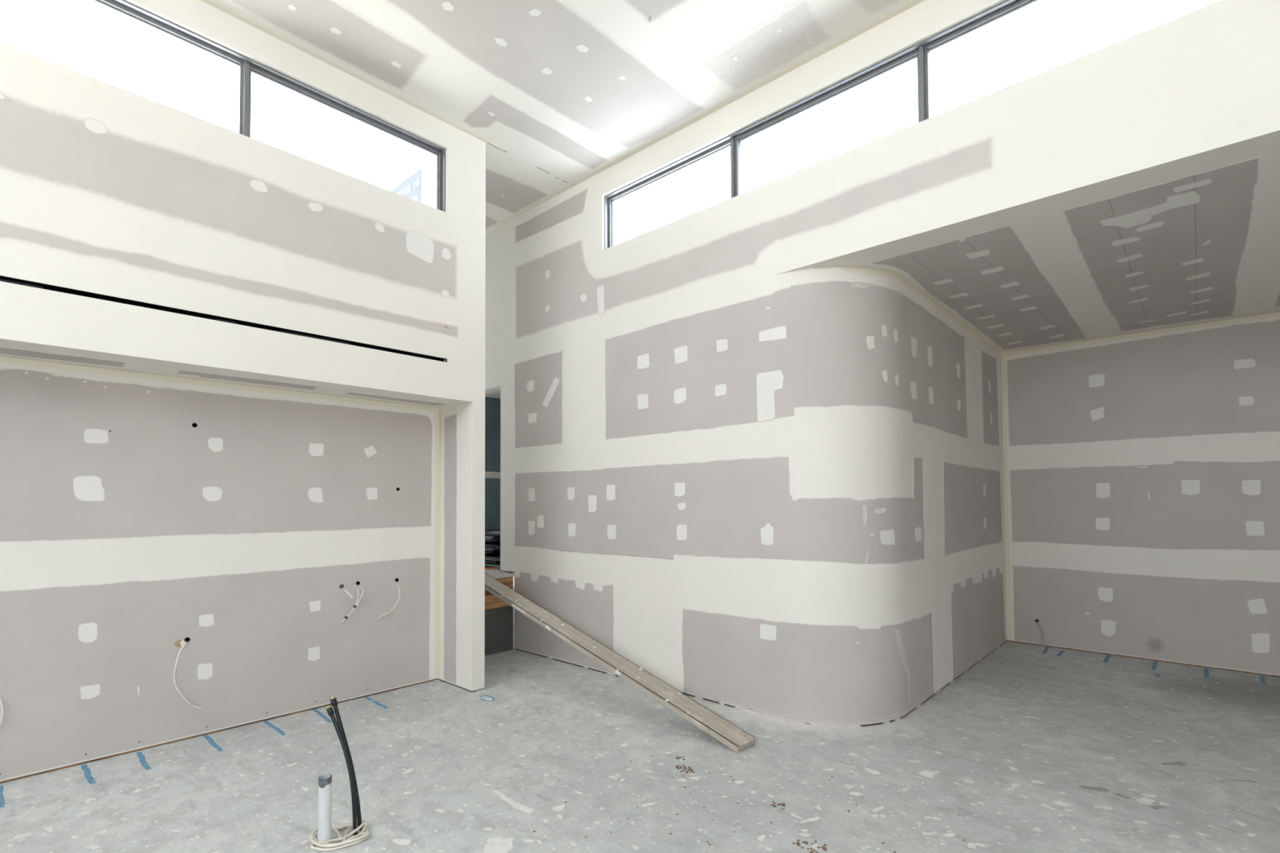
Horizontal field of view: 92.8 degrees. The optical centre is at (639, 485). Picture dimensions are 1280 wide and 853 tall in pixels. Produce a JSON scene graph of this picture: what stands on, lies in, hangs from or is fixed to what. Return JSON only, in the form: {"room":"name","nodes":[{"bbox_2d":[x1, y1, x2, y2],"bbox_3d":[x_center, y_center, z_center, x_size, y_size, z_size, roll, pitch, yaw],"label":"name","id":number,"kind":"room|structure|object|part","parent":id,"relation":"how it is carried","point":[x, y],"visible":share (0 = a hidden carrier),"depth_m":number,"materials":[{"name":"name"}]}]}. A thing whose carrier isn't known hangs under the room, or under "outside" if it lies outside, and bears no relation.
{"room":"construction site","nodes":[
{"label":"construction site","id":0,"kind":"room"},
{"bbox_2d":[0,356,439,783],"bbox_3d":[-3.735,0.422,3.074,0.143,2.351,5.909,-2,-2,42],"label":"wall","id":1,"kind":"structure","parent":0,"point":[141,514],"depth_m":3.92,"materials":[{"name":"grey paint"}]},
{"bbox_2d":[0,697,4,727],"bbox_3d":[-3.439,1.222,3.265,0.074,0.206,0.023,-1,-2,18],"label":"power cable","id":2,"kind":"object","parent":1,"relation":"attached to","point":[1,700],"visible":1,"depth_m":3.26,"materials":[{"name":"white plastic"}]},
{"bbox_2d":[173,639,204,710],"bbox_3d":[-2.882,1.212,3.873,0.068,0.474,0.182,-1,-2,24],"label":"power cable","id":3,"kind":"object","parent":1,"relation":"attached to","point":[179,643],"visible":1,"depth_m":3.84,"materials":[{"name":"plastic"}]},
{"bbox_3d":[-3.447,1.071,3.268,0.003,1.031,5.011,-2,-2,42],"label":"plasterboard panel","id":4,"kind":"part","parent":1,"relation":"part of","materials":[{"name":"paint"}]},
{"bbox_3d":[-3.448,-0.164,3.305,0.003,0.964,5.024,-2,-2,42],"label":"plasterboard panel","id":5,"kind":"part","parent":1,"relation":"part of","materials":[{"name":"paint"}]},
{"bbox_3d":[-3.716,1.579,3.009,0.050,0.035,5.876,-2,-2,42],"label":"plate","id":6,"kind":"part","parent":1,"relation":"part of","materials":[{"name":"brown wood"}]},
{"bbox_2d":[339,584,353,598],"bbox_3d":[-2.220,0.803,4.614,0.104,0.112,0.017,0,-2,-2],"label":"stub","id":7,"kind":"object","parent":1,"relation":"attached to","point":[340,585],"visible":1,"depth_m":4.61,"materials":[{"name":"white plastic"}]},
{"bbox_2d":[339,583,363,623],"bbox_3d":[-2.187,0.897,4.628,0.069,0.281,0.161,-1,-2,27],"label":"cable","id":8,"kind":"object","parent":1,"relation":"attached to","point":[357,602],"visible":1,"depth_m":4.63,"materials":[{"name":"white plastic"}]},
{"bbox_2d":[377,584,399,619],"bbox_3d":[-2.005,0.909,4.849,0.068,0.286,0.177,-2,-2,42],"label":"cable","id":9,"kind":"object","parent":1,"relation":"attached to","point":[391,610],"visible":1,"depth_m":4.85,"materials":[{"name":"white plastic"}]},
{"bbox_2d":[0,344,459,408],"bbox_3d":[-3.634,-0.780,2.988,0.538,0.151,5.878,-2,-2,42],"label":"ceiling","id":10,"kind":"structure","parent":0,"point":[6,351],"depth_m":3.82,"materials":[{"name":"paint"}]},
{"bbox_3d":[-3.998,-0.719,2.445,0.236,0.003,2.988,-2,-2,42],"label":"plasterboard panel","id":11,"kind":"part","parent":10,"relation":"part of","materials":[{"name":"paper"}]},
{"bbox_3d":[-2.539,-0.685,3.993,0.791,0.003,0.177,1,-2,-44],"label":"plasterboard panel","id":12,"kind":"part","parent":10,"relation":"part of","materials":[{"name":"paint"}]},
{"bbox_3d":[-1.889,-0.668,4.734,0.158,0.003,0.783,-2,-2,42],"label":"plasterboard panel","id":13,"kind":"part","parent":10,"relation":"part of","materials":[{"name":"paint"}]},
{"bbox_2d":[0,0,485,404],"bbox_3d":[-3.343,-1.837,2.822,0.162,2.250,5.993,-2,-2,42],"label":"wall","id":14,"kind":"structure","parent":0,"point":[106,188],"depth_m":3.65,"materials":[{"name":"white paint"}]},
{"bbox_2d":[0,275,447,362],"bbox_3d":[-3.403,-1.007,2.696,0.109,0.025,5.550,-2,-2,42],"label":"air diffuser slot","id":15,"kind":"object","parent":14,"relation":"attached to","point":[6,279],"visible":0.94,"depth_m":3.58,"materials":[{"name":"metal"}]},
{"bbox_3d":[-4.095,-1.019,1.884,0.024,0.011,3.220,-2,-2,42],"label":"blade rail","id":16,"kind":"part","parent":15,"relation":"part of","materials":[{"name":"metal"}]},
{"bbox_3d":[-2.478,-0.980,3.651,0.024,0.011,0.110,-2,-2,42],"label":"blade rail","id":17,"kind":"part","parent":15,"relation":"part of","materials":[{"name":"metal"}]},
{"bbox_3d":[-2.138,-0.972,4.023,0.024,0.011,0.420,-2,-2,42],"label":"blade rail","id":18,"kind":"part","parent":15,"relation":"part of","materials":[{"name":"metal"}]},
{"bbox_3d":[-3.092,-1.239,2.962,0.003,0.115,4.957,-2,-2,42],"label":"plasterboard panel","id":19,"kind":"part","parent":14,"relation":"part of","materials":[{"name":"white paint"}]},
{"bbox_3d":[-3.096,-1.712,2.972,0.003,0.467,4.958,-2,-2,42],"label":"plasterboard panel","id":20,"kind":"part","parent":14,"relation":"part of","materials":[{"name":"grey paint"}]},
{"bbox_2d":[91,0,445,212],"bbox_3d":[-3.392,-2.414,2.782,0.099,0.510,5.448,-2,-2,42],"label":"window","id":21,"kind":"structure","parent":14,"relation":"in","point":[246,65],"depth_m":3.82,"materials":[{"name":"metal"}]},
{"bbox_2d":[352,137,435,208],"bbox_3d":[-3.162,-0.773,6.581,4.687,4.920,0.168,-2,-2,42],"label":"wall","id":22,"kind":"structure","parent":0,"point":[400,159],"depth_m":5.66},
{"bbox_2d":[391,168,421,202],"bbox_3d":[-2.247,-2.576,5.664,0.852,0.429,0.009,-2,-2,42],"label":"banner","id":23,"kind":"object","parent":22,"relation":"attached to","point":[411,188],"visible":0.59,"depth_m":5.48,"materials":[{"name":"blue fabric"}]},
{"bbox_2d":[484,396,500,553],"bbox_3d":[-1.299,-0.160,8.901,0.122,2.400,3.624,-2,-2,42],"label":"wall","id":24,"kind":"structure","parent":0,"point":[492,406],"depth_m":8.10,"materials":[{"name":"paint"}]},
{"bbox_2d":[484,389,500,399],"bbox_3d":[0.369,-1.351,7.399,4.620,0.312,3.630,-2,-2,42],"label":"ceiling","id":25,"kind":"structure","parent":0,"point":[496,393],"depth_m":7.88,"materials":[{"name":"white paint"}]},
{"bbox_2d":[484,226,501,392],"bbox_3d":[-2.790,-1.925,7.771,3.680,1.818,0.112,-2,-2,42],"label":"lintel","id":26,"kind":"object","parent":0,"point":[492,315],"visible":0.07,"depth_m":6.60,"materials":[{"name":"white paint"}]},
{"bbox_2d":[484,565,514,655],"bbox_3d":[-1.812,1.350,8.549,3.935,0.768,4.627,-2,-2,42],"label":"floor","id":27,"kind":"structure","parent":0,"point":[499,615],"depth_m":6.10,"materials":[{"name":"concrete"}]},
{"bbox_2d":[484,562,500,567],"bbox_3d":[-1.572,0.895,7.111,0.950,0.008,0.700,-2,-2,42],"label":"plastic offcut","id":28,"kind":"object","parent":27,"relation":"on","point":[486,563],"visible":0.02,"depth_m":6.76,"materials":[{"name":"plastic"}]},
{"bbox_2d":[484,551,500,564],"bbox_3d":[-1.542,0.845,7.166,0.999,0.094,0.723,-2,-2,42],"label":"sheet","id":29,"kind":"object","parent":28,"relation":"on","point":[490,557],"visible":0.18,"depth_m":6.88,"materials":[{"name":"black plastic"}]},
{"bbox_2d":[484,542,500,552],"bbox_3d":[-1.579,0.721,7.234,0.995,0.105,0.724,-2,-2,42],"label":"sheet","id":30,"kind":"object","parent":29,"relation":"on","point":[489,546],"visible":0.2,"depth_m":6.94,"materials":[{"name":"black plastic"}]},
{"bbox_2d":[484,529,500,542],"bbox_3d":[-1.586,0.589,7.222,0.892,0.128,0.674,-2,-2,42],"label":"plastic bag","id":31,"kind":"object","parent":30,"relation":"on","point":[494,535],"visible":0.2,"depth_m":6.96,"materials":[{"name":"black plastic"}]},
{"bbox_2d":[484,567,500,569],"bbox_3d":[-1.886,0.905,6.778,0.989,0.022,0.103,-1,-2,32],"label":"extension cord","id":32,"kind":"object","parent":27,"relation":"on","point":[486,568],"visible":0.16,"depth_m":6.61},
{"bbox_2d":[200,0,924,234],"bbox_3d":[-1.705,-2.998,2.083,13.000,0.222,7.076,-2,-2,42],"label":"ceiling","id":33,"kind":"structure","parent":0,"point":[558,94],"depth_m":4.06,"materials":[{"name":"white paint"}]},
{"bbox_3d":[-2.722,-2.862,2.922,0.503,0.003,3.545,-2,-2,42],"label":"plasterboard panel","id":34,"kind":"part","parent":33,"relation":"part of","materials":[{"name":"grey paint"}]},
{"bbox_3d":[-1.861,-2.772,6.490,0.704,0.003,0.439,-2,-2,42],"label":"plasterboard panel","id":35,"kind":"part","parent":33,"relation":"part of","materials":[{"name":"white paint"}]},
{"bbox_3d":[-1.440,-2.796,5.660,0.578,0.003,1.088,-2,-2,42],"label":"plasterboard panel","id":36,"kind":"part","parent":33,"relation":"part of","materials":[{"name":"grey paint"}]},
{"bbox_3d":[-0.834,-2.817,4.995,0.482,0.003,1.214,-2,-2,42],"label":"plasterboard panel","id":37,"kind":"part","parent":33,"relation":"part of","materials":[{"name":"grey paint"}]},
{"bbox_3d":[-1.565,-2.866,2.981,0.890,0.003,5.192,-2,-2,42],"label":"plasterboard panel","id":38,"kind":"part","parent":33,"relation":"part of","materials":[{"name":"grey paint"}]},
{"bbox_3d":[-1.090,-2.895,1.984,0.738,0.003,4.362,-2,-2,42],"label":"plasterboard panel","id":39,"kind":"part","parent":33,"relation":"part of","materials":[{"name":"grey paint"}]},
{"bbox_3d":[0.818,-2.850,4.004,0.827,0.003,0.447,-2,-2,42],"label":"plasterboard panel","id":40,"kind":"part","parent":33,"relation":"part of","materials":[{"name":"grey paint"}]},
{"bbox_3d":[1.354,-2.865,3.531,0.456,0.003,0.263,1,-2,-37],"label":"plasterboard panel","id":41,"kind":"part","parent":33,"relation":"part of","materials":[{"name":"grey paint"}]},
{"bbox_2d":[0,585,1279,852],"bbox_3d":[-0.424,1.645,3.265,13.300,0.128,11.100,-2,-2,42],"label":"floor","id":42,"kind":"structure","parent":0,"point":[1040,749],"depth_m":3.33,"materials":[{"name":"concrete"}]},
{"bbox_2d":[317,773,332,843],"bbox_3d":[-1.392,1.438,2.695,0.058,0.299,0.058,-2,-2,42],"label":"pipe","id":43,"kind":"object","parent":42,"relation":"on","point":[325,829],"visible":0.98,"depth_m":2.67,"materials":[{"name":"white plastic"}]},
{"bbox_2d":[308,819,369,851],"bbox_3d":[-1.347,1.561,2.734,0.237,0.034,0.217,1,-2,-33],"label":"coiled cable","id":44,"kind":"object","parent":42,"relation":"on","point":[312,837],"visible":0.92,"depth_m":2.69,"materials":[{"name":"white plastic"}]},
{"bbox_2d":[326,705,357,835],"bbox_3d":[-1.353,1.296,2.766,0.145,0.588,0.025,0,-2,2],"label":"pipe","id":45,"kind":"object","parent":42,"relation":"on","point":[331,713],"visible":0.98,"depth_m":2.76,"materials":[{"name":"black plastic"}]},
{"bbox_2d":[329,696,362,830],"bbox_3d":[-1.353,1.284,2.808,0.151,0.616,0.026,0,-2,2],"label":"pipe","id":46,"kind":"object","parent":42,"relation":"on","point":[334,703],"visible":0.73,"depth_m":2.81,"materials":[{"name":"black plastic"}]},
{"bbox_2d":[438,401,484,692],"bbox_3d":[-1.548,0.491,5.112,0.697,2.301,0.116,-2,-2,42],"label":"wall pier","id":47,"kind":"object","parent":42,"relation":"on","point":[461,521],"visible":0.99,"depth_m":4.94,"materials":[{"name":"paint"}]},
{"bbox_3d":[-1.573,0.514,5.058,0.212,2.220,0.003,-2,-2,42],"label":"plasterboard panel","id":48,"kind":"part","parent":47,"relation":"part of","materials":[{"name":"paint"}]},
{"bbox_3d":[-1.500,1.624,4.998,0.495,0.030,0.030,-2,-2,42],"label":"plate","id":49,"kind":"part","parent":47,"relation":"part of","materials":[{"name":"white paint"}]},
{"bbox_2d":[484,573,755,753],"bbox_3d":[-0.778,1.131,5.131,0.210,1.016,4.045,1,-2,-45],"label":"plank","id":50,"kind":"object","parent":42,"relation":"on","point":[735,738],"visible":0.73,"depth_m":4.37,"materials":[{"name":"wood"}]},
{"bbox_2d":[514,266,1006,728],"bbox_3d":[1.377,0.069,5.240,5.193,3.125,2.344,0,-2,-4],"label":"wall","id":51,"kind":"structure","parent":0,"point":[875,506],"depth_m":4.41,"materials":[{"name":"paint"}]},
{"bbox_3d":[0.233,0.206,5.025,3.798,0.787,0.871,-1,-2,26],"label":"plasterboard panel","id":52,"kind":"part","parent":51,"relation":"part of","materials":[{"name":"paint"}]},
{"bbox_3d":[1.357,-0.893,4.776,3.273,0.940,1.359,0,-2,-3],"label":"plasterboard panel","id":53,"kind":"part","parent":51,"relation":"part of","materials":[{"name":"paper"}]},
{"bbox_3d":[1.272,1.263,4.378,1.919,0.662,0.671,0,-2,2],"label":"plasterboard panel","id":54,"kind":"part","parent":51,"relation":"part of","materials":[{"name":"paint"}]},
{"bbox_3d":[2.553,1.609,5.141,3.723,0.030,0.563,1,-2,-38],"label":"plate","id":55,"kind":"part","parent":51,"relation":"part of","materials":[{"name":"white paint"}]},
{"bbox_3d":[3.133,0.205,5.683,0.003,0.776,1.988,-2,-2,42],"label":"plasterboard panel","id":56,"kind":"part","parent":51,"relation":"part of","materials":[{"name":"paint"}]},
{"bbox_3d":[3.200,1.222,5.725,0.003,0.797,1.864,-2,-2,42],"label":"plasterboard panel","id":57,"kind":"part","parent":51,"relation":"part of","materials":[{"name":"paint"}]},
{"bbox_3d":[3.537,-0.866,6.158,0.003,0.936,0.668,-2,-2,42],"label":"plasterboard panel","id":58,"kind":"part","parent":51,"relation":"part of","materials":[{"name":"paint"}]},
{"bbox_2d":[500,0,1279,715],"bbox_3d":[2.005,-0.697,3.338,9.315,4.550,0.122,-2,-2,42],"label":"wall","id":59,"kind":"structure","parent":0,"point":[1202,85],"depth_m":4.32,"materials":[{"name":"paint"}]},
{"bbox_3d":[-1.010,-0.827,6.020,0.768,0.894,0.003,-2,-2,42],"label":"plasterboard panel","id":60,"kind":"part","parent":59,"relation":"part of","materials":[{"name":"paint"}]},
{"bbox_3d":[-0.881,-2.602,5.940,1.118,0.210,0.003,-2,-2,42],"label":"plasterboard panel","id":61,"kind":"part","parent":59,"relation":"part of","materials":[{"name":"paper"}]},
{"bbox_3d":[-0.753,1.248,5.739,1.442,0.783,0.003,-2,-2,42],"label":"plasterboard panel","id":62,"kind":"part","parent":59,"relation":"part of","materials":[{"name":"paint"}]},
{"bbox_3d":[-0.163,1.624,5.234,2.970,0.030,0.050,-2,-2,42],"label":"plate","id":63,"kind":"part","parent":59,"relation":"part of","materials":[{"name":"white paint"}]},
{"bbox_3d":[0.328,-1.926,4.820,4.393,0.784,0.003,-2,-2,42],"label":"plasterboard panel","id":64,"kind":"part","parent":59,"relation":"part of","materials":[{"name":"white paint"}]},
{"bbox_2d":[604,0,1040,248],"bbox_3d":[1.842,-2.401,3.547,5.765,0.496,0.099,-2,-2,42],"label":"window","id":65,"kind":"structure","parent":59,"relation":"in","point":[921,51],"depth_m":4.04,"materials":[{"name":"metal"}]},
{"bbox_3d":[1.220,-2.382,4.146,1.300,0.436,0.001,-2,-2,42],"label":"glass pane","id":66,"kind":"part","parent":65,"relation":"part of","materials":[{"name":"clear glass"}]},
{"bbox_2d":[813,141,1279,352],"bbox_3d":[4.354,-1.647,3.703,6.300,0.302,3.746,-2,-2,42],"label":"ceiling","id":67,"kind":"structure","parent":0,"point":[1199,243],"depth_m":4.02,"materials":[{"name":"paint"}]},
{"bbox_3d":[2.949,-1.458,4.996,0.818,0.003,3.325,-2,-2,42],"label":"plasterboard panel","id":68,"kind":"part","parent":67,"relation":"part of","materials":[{"name":"paper"}]},
{"bbox_3d":[3.699,-1.480,4.289,0.790,0.003,3.320,-2,-2,42],"label":"plasterboard panel","id":69,"kind":"part","parent":67,"relation":"part of","materials":[{"name":"paper"}]},
{"bbox_3d":[4.412,-1.502,3.577,0.779,0.003,3.223,-2,-2,42],"label":"plasterboard panel","id":70,"kind":"part","parent":67,"relation":"part of","materials":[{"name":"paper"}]},
{"bbox_2d":[1000,311,1279,677],"bbox_3d":[5.890,0.036,4.757,5.526,3.125,0.142,-2,-2,42],"label":"wall","id":71,"kind":"structure","parent":0,"point":[1141,470],"depth_m":5.70,"materials":[{"name":"grey paint"}]},
{"bbox_2d":[1031,620,1044,648],"bbox_3d":[4.054,1.518,6.199,0.224,0.258,0.076,1,-2,-44],"label":"cable","id":72,"kind":"object","parent":71,"relation":"attached to","point":[1037,620],"visible":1,"depth_m":6.21,"materials":[{"name":"grey plastic"}]},
{"bbox_3d":[5.729,-0.940,4.833,4.932,0.968,0.003,-2,-2,42],"label":"plasterboard panel","id":73,"kind":"part","parent":71,"relation":"part of","materials":[{"name":"paint"}]},
{"bbox_3d":[5.911,1.581,4.657,5.426,0.030,0.050,-2,-2,42],"label":"plate","id":74,"kind":"part","parent":71,"relation":"part of","materials":[{"name":"brown wood"}]},
{"bbox_3d":[5.737,0.158,4.801,4.922,0.820,0.003,-2,-2,42],"label":"plasterboard panel","id":75,"kind":"part","parent":71,"relation":"part of","materials":[{"name":"paint"}]},
{"bbox_3d":[5.744,1.186,4.772,4.916,0.795,0.003,-2,-2,42],"label":"plasterboard panel","id":76,"kind":"part","parent":71,"relation":"part of","materials":[{"name":"paint"}]}
]}

